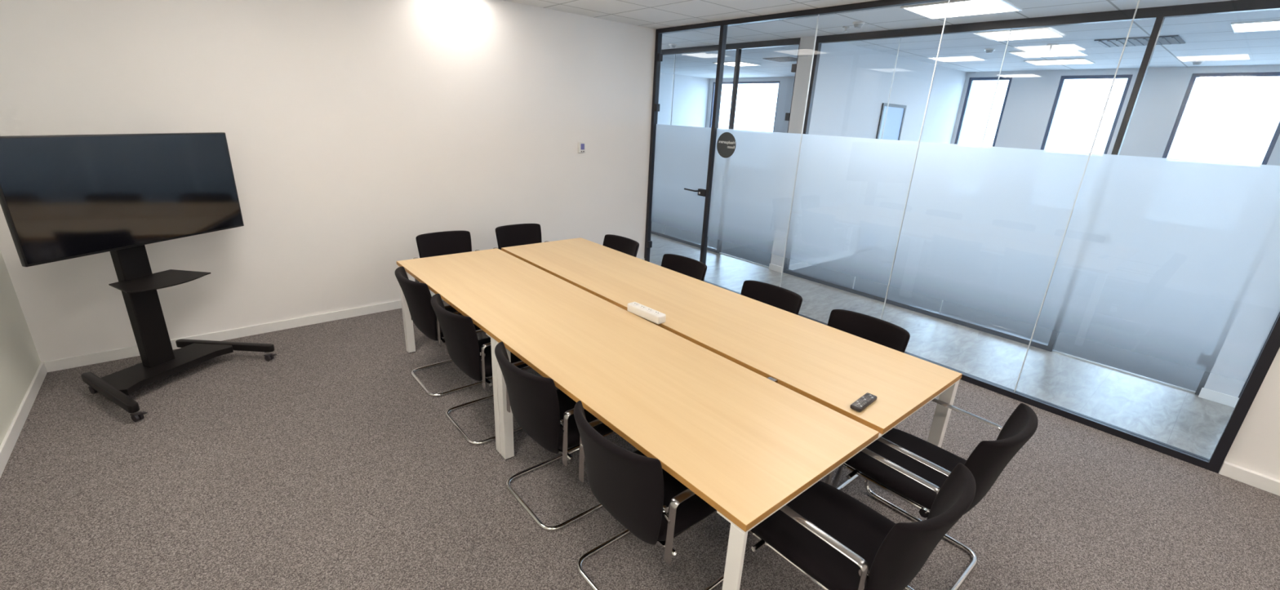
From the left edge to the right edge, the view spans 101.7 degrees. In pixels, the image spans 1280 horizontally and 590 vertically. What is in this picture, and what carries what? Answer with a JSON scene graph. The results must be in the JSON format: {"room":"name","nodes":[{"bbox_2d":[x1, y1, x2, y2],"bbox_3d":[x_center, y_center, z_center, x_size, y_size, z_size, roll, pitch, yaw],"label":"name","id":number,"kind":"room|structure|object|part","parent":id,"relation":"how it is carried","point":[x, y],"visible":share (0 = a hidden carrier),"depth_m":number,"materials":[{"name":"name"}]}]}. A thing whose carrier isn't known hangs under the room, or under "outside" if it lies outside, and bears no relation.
{"room":"office","nodes":[
{"label":"office","id":0,"kind":"room"},
{"bbox_2d":[0,250,40,445],"bbox_3d":[-1.753,0.224,0.489,0.150,2.800,7.200,-13,24,-38],"label":"wall","id":1,"kind":"structure","parent":0,"point":[20,361],"depth_m":3.15,"materials":[{"name":"paint"}]},
{"bbox_2d":[0,361,47,477],"bbox_3d":[-1.755,1.494,0.983,0.015,0.080,7.200,-13,24,-38],"label":"baseboard","id":2,"kind":"structure","parent":1,"relation":"attached to","point":[12,434],"depth_m":2.98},
{"bbox_2d":[0,0,656,362],"bbox_3d":[-2.025,-1.277,4.803,5.601,2.800,0.150,-13,24,-38],"label":"wall","id":3,"kind":"structure","parent":0,"point":[355,131],"depth_m":4.27,"materials":[{"name":"paint"}]},
{"bbox_2d":[44,257,644,372],"bbox_3d":[-1.999,0.022,5.217,5.369,0.080,0.015,-13,24,-38],"label":"baseboard","id":4,"kind":"structure","parent":3,"relation":"attached to","point":[64,363],"depth_m":4.20,"materials":[{"name":"white paint"}]},
{"bbox_2d":[577,142,586,153],"bbox_3d":[-0.644,-1.636,5.781,0.090,0.116,0.024,-13,24,-38],"label":"thermostat","id":5,"kind":"object","parent":3,"relation":"attached to","point":[581,145],"visible":1,"depth_m":5.77,"materials":[{"name":"white plastic"}]},
{"bbox_2d":[0,211,1279,589],"bbox_3d":[1.668,0.201,5.512,11.616,0.100,13.600,-13,24,-38],"label":"floor","id":6,"kind":"structure","parent":0,"point":[323,464],"depth_m":2.78,"materials":[{"name":"carpet"}]},
{"bbox_2d":[80,244,276,422],"bbox_3d":[-3.134,-0.114,3.324,0.701,1.460,0.931,8,20,13],"label":"tv stand","id":7,"kind":"object","parent":6,"relation":"on","point":[139,286],"visible":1,"depth_m":3.38,"materials":[{"name":"black metal"}]},
{"bbox_3d":[-3.260,0.593,3.201,0.717,0.050,0.052,13,21,26],"label":"leg","id":8,"kind":"part","parent":7,"relation":"part of","materials":[{"name":"black metal"}]},
{"bbox_2d":[0,132,244,266],"bbox_3d":[-3.018,-0.628,3.121,0.060,0.645,1.174,8,20,13],"label":"television","id":9,"kind":"object","parent":7,"relation":"attached to","point":[63,197],"visible":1,"depth_m":2.98,"materials":[{"name":"black glass"}]},
{"bbox_2d":[129,411,147,417],"bbox_3d":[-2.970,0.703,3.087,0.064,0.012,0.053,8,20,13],"label":"caster wheel","id":10,"kind":"object","parent":7,"relation":"attached to","point":[139,414],"depth_m":3.08,"materials":[{"name":"plastic"}]},
{"bbox_2d":[108,269,210,293],"bbox_3d":[-3.051,-0.093,3.313,0.340,0.007,0.460,8,20,13],"label":"shelf","id":11,"kind":"object","parent":7,"relation":"attached to","point":[146,282],"depth_m":3.29,"materials":[{"name":"black metal"}]},
{"bbox_3d":[-3.210,0.480,3.542,0.305,0.043,0.750,8,20,13],"label":"plate","id":12,"kind":"part","parent":7,"relation":"part of","materials":[{"name":"black metal"}]},
{"bbox_3d":[-3.072,0.375,3.861,0.717,0.050,0.052,3,19,0],"label":"leg","id":13,"kind":"part","parent":7,"relation":"part of","materials":[{"name":"black metal"}]},
{"bbox_2d":[263,352,276,356],"bbox_3d":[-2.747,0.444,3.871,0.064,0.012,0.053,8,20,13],"label":"caster wheel","id":14,"kind":"object","parent":7,"relation":"attached to","point":[268,354],"depth_m":3.87,"materials":[{"name":"plastic"}]},
{"bbox_2d":[395,266,493,396],"bbox_3d":[-1.324,0.205,3.666,0.641,0.809,0.571,-13,24,-38],"label":"chair","id":15,"kind":"object","parent":6,"relation":"on","point":[418,296],"visible":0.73,"depth_m":3.38,"materials":[{"name":"black fabric"}]},
{"bbox_3d":[-1.484,0.069,3.470,0.205,0.442,0.479,-13,24,-38],"label":"backrest","id":16,"kind":"part","parent":15,"relation":"part of","materials":[{"name":"black fabric"}]},
{"bbox_3d":[-1.112,0.162,3.465,0.470,0.265,0.035,-13,24,-38],"label":"armrest","id":17,"kind":"part","parent":15,"relation":"part of","materials":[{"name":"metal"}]},
{"bbox_3d":[-1.306,0.298,3.719,0.580,0.601,0.547,-13,24,-38],"label":"sled frame","id":18,"kind":"part","parent":15,"relation":"part of","materials":[{"name":"silver metal"}]},
{"bbox_3d":[-1.280,0.173,3.693,0.492,0.066,0.472,-13,24,-38],"label":"seat","id":19,"kind":"part","parent":15,"relation":"part of","materials":[{"name":"black fabric"}]},
{"bbox_2d":[413,230,479,282],"bbox_3d":[-1.575,-0.087,4.478,0.571,0.809,0.641,-13,24,-38],"label":"chair","id":20,"kind":"object","parent":6,"relation":"on","point":[446,242],"visible":0.33,"depth_m":4.57,"materials":[{"name":"fabric"}]},
{"bbox_3d":[-1.707,-0.323,4.575,0.479,0.442,0.205,-13,24,-38],"label":"backrest","id":21,"kind":"part","parent":20,"relation":"part of","materials":[{"name":"black fabric"}]},
{"bbox_2d":[431,293,559,445],"bbox_3d":[-0.894,0.392,3.187,0.641,0.809,0.571,-13,24,-38],"label":"chair","id":22,"kind":"object","parent":6,"relation":"on","point":[472,355],"visible":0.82,"depth_m":2.91,"materials":[{"name":"fabric"}]},
{"bbox_3d":[-1.026,0.200,3.369,0.470,0.265,0.035,-13,24,-38],"label":"armrest","id":23,"kind":"part","parent":22,"relation":"part of","materials":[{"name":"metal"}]},
{"bbox_3d":[-1.054,0.256,2.991,0.205,0.442,0.479,-13,24,-38],"label":"backrest","id":24,"kind":"part","parent":22,"relation":"part of","materials":[{"name":"black fabric"}]},
{"bbox_3d":[-0.682,0.349,2.986,0.470,0.265,0.035,-13,24,-38],"label":"armrest","id":25,"kind":"part","parent":22,"relation":"part of","materials":[{"name":"metal"}]},
{"bbox_3d":[-0.876,0.485,3.240,0.580,0.601,0.547,-13,24,-38],"label":"sled frame","id":26,"kind":"part","parent":22,"relation":"part of","materials":[{"name":"silver metal"}]},
{"bbox_3d":[-0.850,0.360,3.214,0.492,0.066,0.472,-13,24,-38],"label":"seat","id":27,"kind":"part","parent":22,"relation":"part of","materials":[{"name":"black fabric"}]},
{"bbox_2d":[493,223,548,249],"bbox_3d":[-1.031,-0.211,4.917,0.571,0.809,0.641,-13,24,-38],"label":"chair","id":28,"kind":"object","parent":6,"relation":"on","point":[513,235],"visible":0.37,"depth_m":5.01,"materials":[{"name":"fabric"}]},
{"bbox_2d":[494,342,615,531],"bbox_3d":[-0.362,0.623,2.594,0.641,0.809,0.571,-13,24,-38],"label":"chair","id":29,"kind":"object","parent":6,"relation":"on","point":[545,413],"visible":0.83,"depth_m":2.33,"materials":[{"name":"fabric"}]},
{"bbox_3d":[-0.494,0.431,2.776,0.470,0.265,0.035,-13,24,-38],"label":"armrest","id":30,"kind":"part","parent":29,"relation":"part of","materials":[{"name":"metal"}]},
{"bbox_3d":[-0.521,0.487,2.398,0.205,0.442,0.479,-13,24,-38],"label":"backrest","id":31,"kind":"part","parent":29,"relation":"part of","materials":[{"name":"black fabric"}]},
{"bbox_3d":[-0.343,0.716,2.647,0.580,0.601,0.547,-13,24,-38],"label":"sled frame","id":32,"kind":"part","parent":29,"relation":"part of","materials":[{"name":"silver metal"}]},
{"bbox_3d":[-0.150,0.580,2.393,0.470,0.265,0.035,-13,24,-38],"label":"armrest","id":33,"kind":"part","parent":29,"relation":"part of","materials":[{"name":"metal"}]},
{"bbox_3d":[-0.318,0.591,2.621,0.492,0.066,0.472,-13,24,-38],"label":"seat","id":34,"kind":"part","parent":29,"relation":"part of","materials":[{"name":"black fabric"}]},
{"bbox_2d":[602,234,639,257],"bbox_3d":[-0.358,-0.075,4.620,0.641,0.809,0.571,-13,24,-38],"label":"chair","id":35,"kind":"object","parent":6,"relation":"on","point":[622,244],"visible":0.27,"depth_m":4.71,"materials":[{"name":"fabric"}]},
{"bbox_2d":[573,400,748,589],"bbox_3d":[0.065,0.809,2.119,0.641,0.809,0.571,-13,24,-38],"label":"chair","id":36,"kind":"object","parent":6,"relation":"on","point":[652,505],"visible":0.81,"depth_m":1.84,"materials":[{"name":"fabric"}]},
{"bbox_3d":[-0.067,0.616,2.301,0.470,0.265,0.035,-13,24,-38],"label":"armrest","id":37,"kind":"part","parent":36,"relation":"part of","materials":[{"name":"metal"}]},
{"bbox_3d":[-0.095,0.673,1.923,0.205,0.442,0.479,-13,24,-38],"label":"backrest","id":38,"kind":"part","parent":36,"relation":"part of","materials":[{"name":"black fabric"}]},
{"bbox_3d":[0.083,0.901,2.172,0.580,0.601,0.547,-13,24,-38],"label":"sled frame","id":39,"kind":"part","parent":36,"relation":"part of","materials":[{"name":"silver metal"}]},
{"bbox_3d":[0.109,0.777,2.146,0.492,0.066,0.472,-13,24,-38],"label":"seat","id":40,"kind":"part","parent":36,"relation":"part of","materials":[{"name":"black fabric"}]},
{"bbox_3d":[0.277,0.766,1.918,0.470,0.265,0.035,-13,24,-38],"label":"armrest","id":41,"kind":"part","parent":36,"relation":"part of","materials":[{"name":"metal"}]},
{"bbox_2d":[395,237,962,589],"bbox_3d":[-0.140,0.389,3.327,1.650,0.796,3.320,-13,24,-38],"label":"meeting table","id":42,"kind":"object","parent":6,"relation":"on","point":[744,402],"depth_m":2.53,"materials":[{"name":"brown wood"}]},
{"bbox_3d":[-1.796,0.114,4.013,0.055,0.698,0.055,-13,24,-38],"label":"leg","id":43,"kind":"part","parent":42,"relation":"part of","materials":[{"name":"white metal"}]},
{"bbox_3d":[-0.770,0.559,2.871,0.055,0.698,0.055,-13,24,-38],"label":"leg","id":44,"kind":"part","parent":42,"relation":"part of","materials":[{"name":"white metal"}]},
{"bbox_3d":[-0.731,0.576,2.827,0.055,0.698,0.055,-13,24,-38],"label":"leg","id":45,"kind":"part","parent":42,"relation":"part of","materials":[{"name":"white metal"}]},
{"bbox_3d":[0.036,0.102,3.049,0.064,0.056,0.270,-15,26,-41],"label":"power strip","id":46,"kind":"part","parent":42,"relation":"part of","materials":[{"name":"white plastic"}]},
{"bbox_3d":[0.407,0.340,2.637,1.644,0.040,1.654,-13,24,-38],"label":"under frame","id":47,"kind":"part","parent":42,"relation":"part of","materials":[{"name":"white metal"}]},
{"bbox_3d":[0.280,1.025,1.673,0.016,0.698,0.055,-13,24,-38],"label":"leg","id":48,"kind":"part","parent":42,"relation":"part of","materials":[{"name":"white metal"}]},
{"bbox_2d":[849,392,876,412],"bbox_3d":[0.950,0.454,2.212,0.166,0.021,0.048,-15,26,-42],"label":"remote control","id":49,"kind":"object","parent":42,"relation":"on","point":[867,399],"visible":1,"depth_m":2.19,"materials":[{"name":"plastic"}]},
{"bbox_3d":[1.512,0.744,2.669,0.055,0.698,0.055,-13,24,-38],"label":"leg","id":50,"kind":"part","parent":42,"relation":"part of","materials":[{"name":"white metal"}]},
{"bbox_2d":[661,253,706,281],"bbox_3d":[0.155,0.148,4.048,0.641,0.809,0.571,-13,24,-38],"label":"chair","id":51,"kind":"object","parent":6,"relation":"on","point":[696,269],"visible":0.27,"depth_m":4.13,"materials":[{"name":"fabric"}]},
{"bbox_2d":[740,280,802,315],"bbox_3d":[0.688,0.379,3.455,0.641,0.809,0.571,-13,24,-38],"label":"chair","id":52,"kind":"object","parent":6,"relation":"on","point":[788,300],"visible":0.27,"depth_m":3.52,"materials":[{"name":"fabric"}]},
{"bbox_2d":[750,448,976,589],"bbox_3d":[0.741,0.919,1.899,0.571,0.809,0.641,-13,24,-38],"label":"chair","id":53,"kind":"object","parent":6,"relation":"on","point":[838,542],"visible":0.92,"depth_m":1.78,"materials":[{"name":"fabric"}]},
{"bbox_3d":[0.706,0.881,1.931,0.472,0.066,0.492,-13,24,-38],"label":"seat","id":54,"kind":"part","parent":53,"relation":"part of","materials":[{"name":"black fabric"}]},
{"bbox_3d":[0.513,0.843,1.727,0.035,0.265,0.470,-13,24,-38],"label":"armrest","id":55,"kind":"part","parent":53,"relation":"part of","materials":[{"name":"metal"}]},
{"bbox_3d":[0.923,0.750,2.059,0.035,0.265,0.470,-13,24,-38],"label":"armrest","id":56,"kind":"part","parent":53,"relation":"part of","materials":[{"name":"metal"}]},
{"bbox_3d":[0.891,0.806,1.681,0.479,0.442,0.205,-13,24,-38],"label":"backrest","id":57,"kind":"part","parent":53,"relation":"part of","materials":[{"name":"black fabric"}]},
{"bbox_2d":[826,309,910,490],"bbox_3d":[1.121,0.568,2.973,0.641,0.809,0.571,-13,24,-38],"label":"chair","id":58,"kind":"object","parent":6,"relation":"on","point":[875,330],"visible":0.23,"depth_m":3.01,"materials":[{"name":"fabric"}]},
{"bbox_3d":[1.092,0.671,2.988,0.580,0.601,0.547,-13,24,-38],"label":"sled frame","id":59,"kind":"part","parent":58,"relation":"part of","materials":[{"name":"silver metal"}]},
{"bbox_3d":[1.298,0.355,3.049,0.205,0.442,0.479,-13,24,-38],"label":"backrest","id":60,"kind":"part","parent":58,"relation":"part of","materials":[{"name":"black fabric"}]},
{"bbox_2d":[825,398,1038,589],"bbox_3d":[1.250,0.803,2.311,0.571,0.809,0.641,-13,24,-38],"label":"chair","id":61,"kind":"object","parent":6,"relation":"on","point":[926,460],"visible":0.69,"depth_m":2.21,"materials":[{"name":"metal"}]},
{"bbox_3d":[1.226,0.892,2.366,0.547,0.601,0.580,-13,24,-38],"label":"sled frame","id":62,"kind":"part","parent":61,"relation":"part of","materials":[{"name":"silver metal"}]},
{"bbox_3d":[1.216,0.765,2.343,0.472,0.066,0.492,-13,24,-38],"label":"seat","id":63,"kind":"part","parent":61,"relation":"part of","materials":[{"name":"black fabric"}]},
{"bbox_3d":[1.022,0.727,2.139,0.035,0.265,0.470,-13,24,-38],"label":"armrest","id":64,"kind":"part","parent":61,"relation":"part of","materials":[{"name":"metal"}]},
{"bbox_3d":[1.432,0.633,2.471,0.035,0.265,0.470,-13,24,-38],"label":"armrest","id":65,"kind":"part","parent":61,"relation":"part of","materials":[{"name":"metal"}]},
{"bbox_3d":[1.401,0.690,2.093,0.479,0.442,0.205,-13,24,-38],"label":"backrest","id":66,"kind":"part","parent":61,"relation":"part of","materials":[{"name":"black fabric"}]},
{"bbox_2d":[644,0,1279,473],"bbox_3d":[1.841,-1.000,4.568,0.060,2.800,5.300,-13,24,-38],"label":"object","id":67,"kind":"object","parent":6,"relation":"on","point":[1182,251],"visible":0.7,"depth_m":3.62,"materials":[{"name":"clear glass"}]},
{"bbox_3d":[0.154,-1.712,6.453,0.060,2.755,0.045,-13,24,-38],"label":"post","id":68,"kind":"part","parent":67,"relation":"part of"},
{"bbox_2d":[646,53,711,248],"bbox_3d":[0.448,-1.572,6.082,0.117,2.738,0.939,-13,24,-38],"label":"door","id":69,"kind":"structure","parent":67,"relation":"attached to","point":[682,153],"depth_m":6.13,"materials":[{"name":"clear glass"}]},
{"bbox_3d":[0.587,-1.203,5.967,0.057,0.021,0.179,-13,24,-38],"label":"handle","id":70,"kind":"part","parent":69,"relation":"part of","materials":[{"name":"metal"}]},
{"bbox_3d":[0.789,-1.435,5.746,0.060,2.755,0.045,-13,24,-38],"label":"post","id":71,"kind":"part","parent":67,"relation":"part of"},
{"bbox_2d":[716,132,735,158],"bbox_3d":[0.915,-1.592,5.535,0.002,0.264,0.264,-13,24,-38],"label":"door sign","id":72,"kind":"object","parent":67,"relation":"attached to","point":[726,144],"visible":1,"depth_m":5.53,"materials":[{"name":"grey plastic"}]},
{"bbox_3d":[1.906,-2.301,4.120,0.060,0.045,5.300,-13,24,-38],"label":"rail","id":73,"kind":"part","parent":67,"relation":"part of","materials":[{"name":"black metal"}]},
{"bbox_3d":[2.105,0.444,4.649,0.060,0.045,4.270,-13,24,-38],"label":"rail","id":74,"kind":"part","parent":67,"relation":"part of","materials":[{"name":"black metal"}]},
{"bbox_3d":[3.525,-0.268,2.693,0.060,2.710,0.050,-13,24,-38],"label":"post","id":75,"kind":"part","parent":67,"relation":"part of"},
{"bbox_2d":[657,72,710,127],"bbox_3d":[-0.544,-3.571,11.675,6.050,2.800,0.150,-13,24,-38],"label":"wall","id":76,"kind":"structure","parent":0,"point":[691,94],"depth_m":12.57,"materials":[{"name":"paint"}]},
{"bbox_2d":[651,43,741,253],"bbox_3d":[-0.270,-2.594,8.881,0.060,2.800,4.700,-13,24,-38],"label":"glass wall","id":77,"kind":"structure","parent":0,"point":[731,46],"depth_m":7.29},
{"bbox_3d":[-0.335,-1.293,9.330,0.060,0.045,4.700,-13,24,-38],"label":"rail","id":78,"kind":"part","parent":77,"relation":"part of","materials":[{"name":"black metal"}]},
{"bbox_3d":[-0.204,-3.883,8.437,0.060,0.070,4.700,-13,24,-38],"label":"rail","id":79,"kind":"part","parent":77,"relation":"part of","materials":[{"name":"black metal"}]},
{"bbox_3d":[1.225,-1.932,7.221,0.060,2.685,0.040,-13,24,-38],"label":"post","id":80,"kind":"part","parent":77,"relation":"part of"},
{"bbox_2d":[719,37,800,267],"bbox_3d":[1.538,-1.807,6.865,0.065,2.800,0.940,-13,24,-38],"label":"door","id":81,"kind":"structure","parent":77,"relation":"in","point":[790,42],"depth_m":6.39,"materials":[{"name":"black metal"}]},
{"bbox_2d":[770,35,967,270],"bbox_3d":[3.608,-2.039,7.842,4.576,2.800,0.190,-13,24,-38],"label":"wall","id":82,"kind":"structure","parent":0,"point":[853,83],"depth_m":6.95,"materials":[{"name":"paint"}]},
{"bbox_2d":[768,263,782,272],"bbox_3d":[1.787,-0.354,6.864,0.012,0.080,0.202,-13,24,-38],"label":"trim","id":83,"kind":"structure","parent":82,"relation":"attached to","point":[772,267],"depth_m":6.86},
{"bbox_2d":[788,243,898,270],"bbox_3d":[3.646,-0.736,8.244,4.476,0.080,0.012,-13,24,-38],"label":"trim","id":84,"kind":"structure","parent":82,"relation":"attached to","point":[793,267],"depth_m":7.22,"materials":[{"name":"white"}]},
{"bbox_2d":[875,102,906,140],"bbox_3d":[3.612,-1.700,7.809,0.710,2.180,0.049,-13,24,-38],"label":"door","id":85,"kind":"structure","parent":82,"relation":"in","point":[895,113],"depth_m":7.54,"materials":[{"name":"blue glass"}]},
{"bbox_2d":[503,0,1279,78],"bbox_3d":[1.806,-2.537,4.568,11.616,0.100,13.600,-13,24,-38],"label":"ceiling","id":86,"kind":"structure","parent":0,"point":[1211,39],"depth_m":5.37,"materials":[{"name":"tile"}]},
{"bbox_2d":[668,44,676,48],"bbox_3d":[0.448,-3.427,7.171,0.110,0.045,0.110,-13,24,-38],"label":"smoke detector","id":87,"kind":"object","parent":86,"relation":"attached to","point":[672,46],"visible":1,"depth_m":7.14,"materials":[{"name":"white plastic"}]},
{"bbox_2d":[712,61,760,66],"bbox_3d":[1.706,-4.078,9.195,0.600,0.012,0.600,-13,24,-38],"label":"recessed light","id":88,"kind":"object","parent":86,"relation":"in","point":[731,63],"visible":0.63,"depth_m":9.15,"materials":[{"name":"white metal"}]},
{"bbox_2d":[724,62,756,66],"bbox_3d":[1.706,-4.080,9.194,0.564,0.007,0.564,-13,24,-38],"label":"diffuser","id":89,"kind":"object","parent":88,"relation":"attached to","point":[730,64],"depth_m":9.17,"materials":[{"name":"white plastic"}]},
{"bbox_2d":[762,57,797,62],"bbox_3d":[2.272,-3.704,8.197,0.450,0.016,0.500,-13,24,-38],"label":"ceiling vent","id":90,"kind":"object","parent":86,"relation":"in","point":[778,59],"visible":0.87,"depth_m":8.15,"materials":[{"name":"grey metal"}]},
{"bbox_2d":[842,26,849,31],"bbox_3d":[2.076,-2.683,5.256,0.064,0.047,0.064,-13,24,-38],"label":"sprinkler","id":91,"kind":"object","parent":86,"relation":"attached to","point":[845,27],"visible":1,"depth_m":5.25,"materials":[{"name":"plastic"}]},
{"bbox_2d":[852,21,864,28],"bbox_3d":[2.103,-2.601,5.019,0.110,0.045,0.110,-13,24,-38],"label":"smoke detector","id":92,"kind":"object","parent":86,"relation":"attached to","point":[857,24],"visible":1,"depth_m":4.99,"materials":[{"name":"white plastic"}]},
{"bbox_2d":[900,0,1022,19],"bbox_3d":[2.592,-2.316,4.212,0.600,0.012,0.700,-13,24,-38],"label":"recessed light","id":93,"kind":"object","parent":86,"relation":"in","point":[957,8],"visible":1,"depth_m":4.19,"materials":[{"name":"white plastic"}]},
{"bbox_2d":[984,48,995,53],"bbox_3d":[4.160,-2.905,6.202,0.110,0.045,0.110,-13,24,-38],"label":"smoke detector","id":94,"kind":"object","parent":86,"relation":"attached to","point":[988,50],"visible":1,"depth_m":6.17,"materials":[{"name":"white plastic"}]},
{"bbox_2d":[977,26,1066,41],"bbox_3d":[3.790,-2.589,5.181,0.600,0.012,0.600,-13,24,-38],"label":"recessed light","id":95,"kind":"object","parent":86,"relation":"in","point":[1047,32],"visible":0.99,"depth_m":5.15,"materials":[{"name":"white plastic"}]},
{"bbox_2d":[1008,48,1088,57],"bbox_3d":[4.919,-2.911,6.279,0.600,0.012,0.660,-13,24,-38],"label":"recessed light","id":96,"kind":"object","parent":86,"relation":"in","point":[1059,52],"visible":1,"depth_m":6.25,"materials":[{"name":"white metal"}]},
{"bbox_2d":[1013,49,1084,57],"bbox_3d":[4.919,-2.912,6.279,0.564,0.007,0.624,-13,24,-38],"label":"diffuser","id":97,"kind":"object","parent":96,"relation":"attached to","point":[1042,53],"depth_m":6.25,"materials":[{"name":"white plastic"}]},
{"bbox_2d":[1046,43,1059,48],"bbox_3d":[4.493,-2.704,5.669,0.110,0.045,0.110,-13,24,-38],"label":"smoke detector","id":98,"kind":"object","parent":86,"relation":"attached to","point":[1053,46],"visible":1,"depth_m":5.64,"materials":[{"name":"white plastic"}]},
{"bbox_2d":[1023,57,1094,65],"bbox_3d":[5.582,-3.104,6.939,0.550,0.012,0.660,-13,24,-38],"label":"recessed light","id":99,"kind":"object","parent":86,"relation":"in","point":[1082,60],"visible":1,"depth_m":6.91,"materials":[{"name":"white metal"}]},
{"bbox_2d":[1026,59,1090,65],"bbox_3d":[5.582,-3.106,6.939,0.514,0.007,0.624,-13,24,-38],"label":"diffuser","id":100,"kind":"object","parent":99,"relation":"attached to","point":[1037,62],"depth_m":6.93,"materials":[{"name":"white plastic"}]},
{"bbox_2d":[1093,35,1185,47],"bbox_3d":[5.021,-2.545,5.240,0.550,0.016,0.620,-13,24,-38],"label":"ceiling vent","id":101,"kind":"object","parent":86,"relation":"in","point":[1173,39],"visible":0.87,"depth_m":5.20,"materials":[{"name":"grey metal"}]},
{"bbox_2d":[1191,60,1204,65],"bbox_3d":[6.739,-2.809,6.303,0.110,0.045,0.110,-13,24,-38],"label":"smoke detector","id":102,"kind":"object","parent":86,"relation":"attached to","point":[1194,62],"visible":1,"depth_m":6.28,"materials":[{"name":"white plastic"}]},
{"bbox_2d":[1231,19,1279,32],"bbox_3d":[5.303,-2.135,4.086,0.500,0.012,0.900,-13,24,-38],"label":"recessed light","id":103,"kind":"object","parent":86,"relation":"in","point":[1274,24],"visible":1,"depth_m":4.29,"materials":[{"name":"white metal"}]},
{"bbox_2d":[782,6,1167,351],"bbox_3d":[2.900,-1.217,5.351,0.060,2.800,2.920,-13,24,-38],"label":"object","id":104,"kind":"object","parent":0,"point":[1157,13],"visible":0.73,"depth_m":4.81,"materials":[{"name":"black metal"}]},
{"bbox_3d":[1.976,-1.606,6.385,0.060,2.685,0.040,-13,24,-38],"label":"post","id":105,"kind":"part","parent":104,"relation":"part of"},
{"bbox_3d":[2.834,0.084,5.800,0.060,0.045,2.920,-13,24,-38],"label":"rail","id":106,"kind":"part","parent":104,"relation":"part of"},
{"bbox_3d":[2.966,-2.506,4.907,0.060,0.070,2.920,-13,24,-38],"label":"rail","id":107,"kind":"part","parent":104,"relation":"part of","materials":[{"name":"black metal"}]},
{"bbox_3d":[3.824,-0.803,4.327,0.060,2.685,0.040,-13,24,-38],"label":"post","id":108,"kind":"part","parent":104,"relation":"part of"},
{"bbox_2d":[706,64,1279,165],"bbox_3d":[6.107,-2.165,8.574,0.200,2.800,13.600,-13,24,-38],"label":"wall","id":109,"kind":"structure","parent":0,"point":[1031,96],"depth_m":7.55,"materials":[{"name":"paint"}]},
{"bbox_2d":[709,80,780,132],"bbox_3d":[2.434,-4.064,12.513,0.060,1.970,2.000,-13,24,-38],"label":"window","id":110,"kind":"structure","parent":109,"relation":"in","point":[766,82],"depth_m":12.23,"materials":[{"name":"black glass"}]},
{"bbox_2d":[954,76,1012,146],"bbox_3d":[5.717,-2.638,8.859,0.060,1.970,0.630,-13,24,-38],"label":"window","id":111,"kind":"structure","parent":109,"relation":"in","point":[971,80],"depth_m":8.69,"materials":[{"name":"black metal"}]},
{"bbox_2d":[1040,74,1133,154],"bbox_3d":[6.586,-2.260,7.890,0.060,1.970,0.820,-13,24,-38],"label":"window","id":112,"kind":"structure","parent":109,"relation":"in","point":[1063,78],"depth_m":7.62,"materials":[{"name":"black metal"}]},
{"bbox_2d":[1162,71,1279,164],"bbox_3d":[7.536,-1.847,6.833,0.060,1.970,0.960,-13,24,-38],"label":"window","id":113,"kind":"structure","parent":109,"relation":"in","point":[1194,76],"depth_m":6.72,"materials":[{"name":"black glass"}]},
{"bbox_2d":[1052,0,1279,395],"bbox_3d":[4.143,-0.675,3.964,0.065,2.800,0.960,-13,24,-38],"label":"wall","id":114,"kind":"structure","parent":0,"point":[1207,360],"depth_m":3.74,"materials":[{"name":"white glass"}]},
{"bbox_2d":[1204,352,1255,397],"bbox_3d":[4.534,-0.522,3.577,0.180,2.800,0.180,-13,24,-38],"label":"pier","id":115,"kind":"object","parent":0,"point":[1228,375],"visible":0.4,"depth_m":3.90,"materials":[{"name":"paint"}]},
{"bbox_2d":[1223,347,1279,479],"bbox_3d":[4.189,-0.005,2.027,0.100,2.800,1.900,-13,24,-38],"label":"wall","id":116,"kind":"structure","parent":0,"point":[1255,447],"depth_m":2.96,"materials":[{"name":"paint"}]},
{"bbox_2d":[1218,461,1279,496],"bbox_3d":[4.073,1.291,2.427,0.035,0.080,1.898,-13,24,-38],"label":"baseboard","id":117,"kind":"structure","parent":116,"relation":"attached to","point":[1271,485],"depth_m":3.01,"materials":[{"name":"white wood"}]},
{"bbox_2d":[1238,311,1279,398],"bbox_3d":[5.560,-0.061,2.390,0.060,2.800,3.090,-13,24,-38],"label":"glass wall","id":118,"kind":"structure","parent":0,"point":[1279,312],"depth_m":3.82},
{"bbox_2d":[1198,387,1239,407],"bbox_3d":[4.395,0.779,3.960,0.012,0.080,0.196,-13,24,-38],"label":"trim","id":119,"kind":"structure","parent":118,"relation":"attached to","point":[1216,397],"depth_m":3.96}
]}

